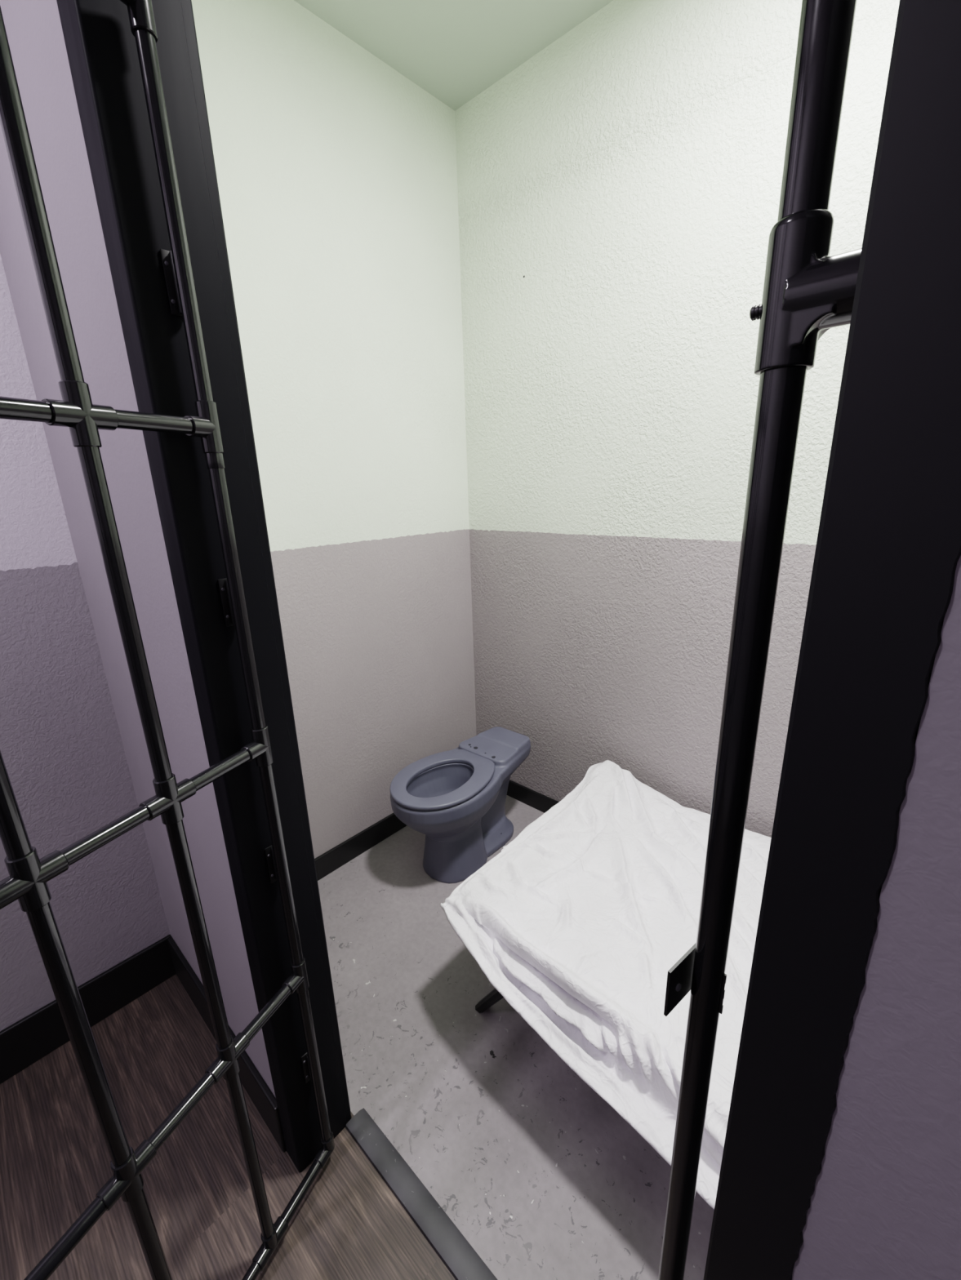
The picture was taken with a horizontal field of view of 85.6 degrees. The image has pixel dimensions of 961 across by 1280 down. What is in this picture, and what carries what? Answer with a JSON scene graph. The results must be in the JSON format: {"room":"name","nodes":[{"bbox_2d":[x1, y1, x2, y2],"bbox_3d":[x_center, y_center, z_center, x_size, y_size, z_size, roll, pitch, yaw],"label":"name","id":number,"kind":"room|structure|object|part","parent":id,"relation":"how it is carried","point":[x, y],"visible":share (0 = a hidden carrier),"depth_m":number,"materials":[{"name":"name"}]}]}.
{"room":"prison interior","nodes":[
{"label":"prison interior","id":0,"kind":"room"},
{"bbox_2d":[0,0,476,1031],"bbox_3d":[-1.145,-0.224,1.206,0.118,2.810,3.354,13,22,41],"label":"wall","id":1,"kind":"structure","parent":0,"point":[336,171],"depth_m":1.66,"materials":[{"name":"paint"}]},
{"bbox_2d":[0,934,175,1084],"bbox_3d":[-1.575,1.192,0.992,0.014,0.142,1.825,13,22,41],"label":"baseboard","id":2,"kind":"structure","parent":1,"relation":"attached to","point":[36,1035],"depth_m":1.47,"materials":[{"name":"black plastic"}]},
{"bbox_2d":[314,813,406,880],"bbox_3d":[-0.449,0.825,2.197,0.012,0.095,1.304,13,22,41],"label":"baseboard","id":3,"kind":"structure","parent":1,"relation":"attached to","point":[337,856],"depth_m":2.13,"materials":[{"name":"black plastic"}]},
{"bbox_2d":[0,795,714,1279],"bbox_3d":[0.109,1.399,0.461,3.462,0.050,3.254,13,22,41],"label":"floor","id":4,"kind":"structure","parent":0,"point":[542,1177],"depth_m":1.20,"materials":[{"name":"paint"}]},
{"bbox_2d":[345,1107,497,1279],"bbox_3d":[-0.010,1.215,0.990,0.793,0.008,0.053,13,22,41],"label":"threshold","id":5,"kind":"object","parent":4,"relation":"on","point":[455,1252],"visible":1,"depth_m":1.09,"materials":[{"name":"grey metal"}]},
{"bbox_2d":[389,726,530,883],"bbox_3d":[-0.061,0.674,2.096,0.351,0.418,0.662,12,22,39],"label":"toilet","id":6,"kind":"object","parent":4,"relation":"on","point":[455,797],"visible":0.99,"depth_m":2.00,"materials":[{"name":"grey ceramic"}]},
{"bbox_3d":[-0.142,0.522,1.960,0.334,0.020,0.427,12,22,39],"label":"seat","id":7,"kind":"part","parent":6,"relation":"part of","materials":[{"name":"grey plastic"}]},
{"bbox_2d":[475,988,503,1013],"bbox_3d":[0.886,0.965,1.184,1.789,0.324,0.818,13,22,41],"label":"cot","id":8,"kind":"object","parent":4,"relation":"on","point":[493,997],"visible":0.04,"depth_m":1.46,"materials":[{"name":"black metal"}]},
{"bbox_2d":[440,760,771,1209],"bbox_3d":[0.834,0.839,1.129,1.876,0.260,0.997,13,22,41],"label":"fitted sheet","id":9,"kind":"object","parent":8,"relation":"on","point":[580,922],"visible":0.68,"depth_m":1.31,"materials":[{"name":"white fabric"}]},
{"bbox_2d":[657,0,861,1279],"bbox_3d":[0.179,0.279,0.394,0.060,2.130,0.049,13,22,41],"label":"post","id":10,"kind":"object","parent":4,"relation":"on","point":[807,292],"visible":0.9,"depth_m":0.29,"materials":[{"name":"black metal"}]},
{"bbox_3d":[0.158,0.263,0.405,0.043,0.043,0.002,-14,21,-36],"label":"latch plate","id":11,"kind":"part","parent":10,"relation":"part of","materials":[{"name":"black metal"}]},
{"bbox_3d":[0.184,0.270,0.396,0.004,0.038,0.002,13,22,41],"label":"strike plate","id":12,"kind":"part","parent":10,"relation":"part of","materials":[{"name":"black metal"}]},
{"bbox_2d":[293,0,613,111],"bbox_3d":[0.473,-1.575,0.566,2.880,0.050,1.454,13,22,41],"label":"ceiling","id":13,"kind":"structure","parent":0,"point":[454,51],"depth_m":1.56,"materials":[{"name":"grey paint"}]},
{"bbox_2d":[0,0,960,1279],"bbox_3d":[0.237,-0.009,0.251,3.480,2.760,0.125,13,22,41],"label":"wall","id":14,"kind":"structure","parent":0,"point":[885,1204],"depth_m":0.66,"materials":[{"name":"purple paint"}]},
{"bbox_2d":[56,0,351,1172],"bbox_3d":[-0.407,0.142,0.916,0.062,2.130,0.138,13,22,41],"label":"doorframe","id":15,"kind":"object","parent":14,"relation":"attached to","point":[100,43],"visible":0.96,"depth_m":0.78,"materials":[{"name":"black paint"}]},
{"bbox_2d":[0,0,334,1279],"bbox_3d":[-0.515,0.283,0.598,0.044,1.990,0.712,6,18,24],"label":"gate","id":16,"kind":"object","parent":15,"relation":"attached to","point":[26,882],"visible":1,"depth_m":0.68,"materials":[{"name":"black metal"}]},
{"bbox_3d":[-0.524,-0.210,0.443,0.021,0.021,0.674,6,18,24],"label":"rail","id":17,"kind":"part","parent":16,"relation":"part of","materials":[{"name":"black metal"}]},
{"bbox_3d":[-0.510,0.270,0.585,0.021,0.021,0.674,6,18,24],"label":"rail","id":18,"kind":"part","parent":16,"relation":"part of","materials":[{"name":"black metal"}]},
{"bbox_3d":[-0.495,0.749,0.728,0.021,0.021,0.674,6,18,24],"label":"rail","id":19,"kind":"part","parent":16,"relation":"part of","materials":[{"name":"black metal"}]},
{"bbox_3d":[-0.481,1.226,0.869,0.021,0.021,0.674,6,18,24],"label":"rail","id":20,"kind":"part","parent":16,"relation":"part of","materials":[{"name":"black metal"}]},
{"bbox_2d":[167,937,285,1151],"bbox_3d":[-0.703,1.046,1.397,0.693,0.142,0.014,13,22,41],"label":"baseboard","id":21,"kind":"structure","parent":14,"relation":"attached to","point":[253,1082],"depth_m":1.27,"materials":[{"name":"black plastic"}]},
{"bbox_2d":[703,0,960,1279],"bbox_3d":[0.223,0.287,0.363,0.050,2.130,0.133,13,22,41],"label":"doorframe","id":22,"kind":"object","parent":14,"relation":"attached to","point":[887,552],"visible":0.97,"depth_m":0.23,"materials":[{"name":"black paint"}]},
{"bbox_2d":[454,0,899,837],"bbox_3d":[0.971,-0.360,1.448,2.680,2.810,0.100,13,22,41],"label":"wall","id":23,"kind":"structure","parent":0,"point":[619,187],"depth_m":1.69,"materials":[{"name":"paint"}]},
{"bbox_2d":[506,779,559,813],"bbox_3d":[0.975,0.911,1.778,2.668,0.085,0.012,13,22,41],"label":"baseboard","id":24,"kind":"structure","parent":23,"relation":"attached to","point":[529,797],"depth_m":2.43,"materials":[{"name":"black plastic"}]}
]}

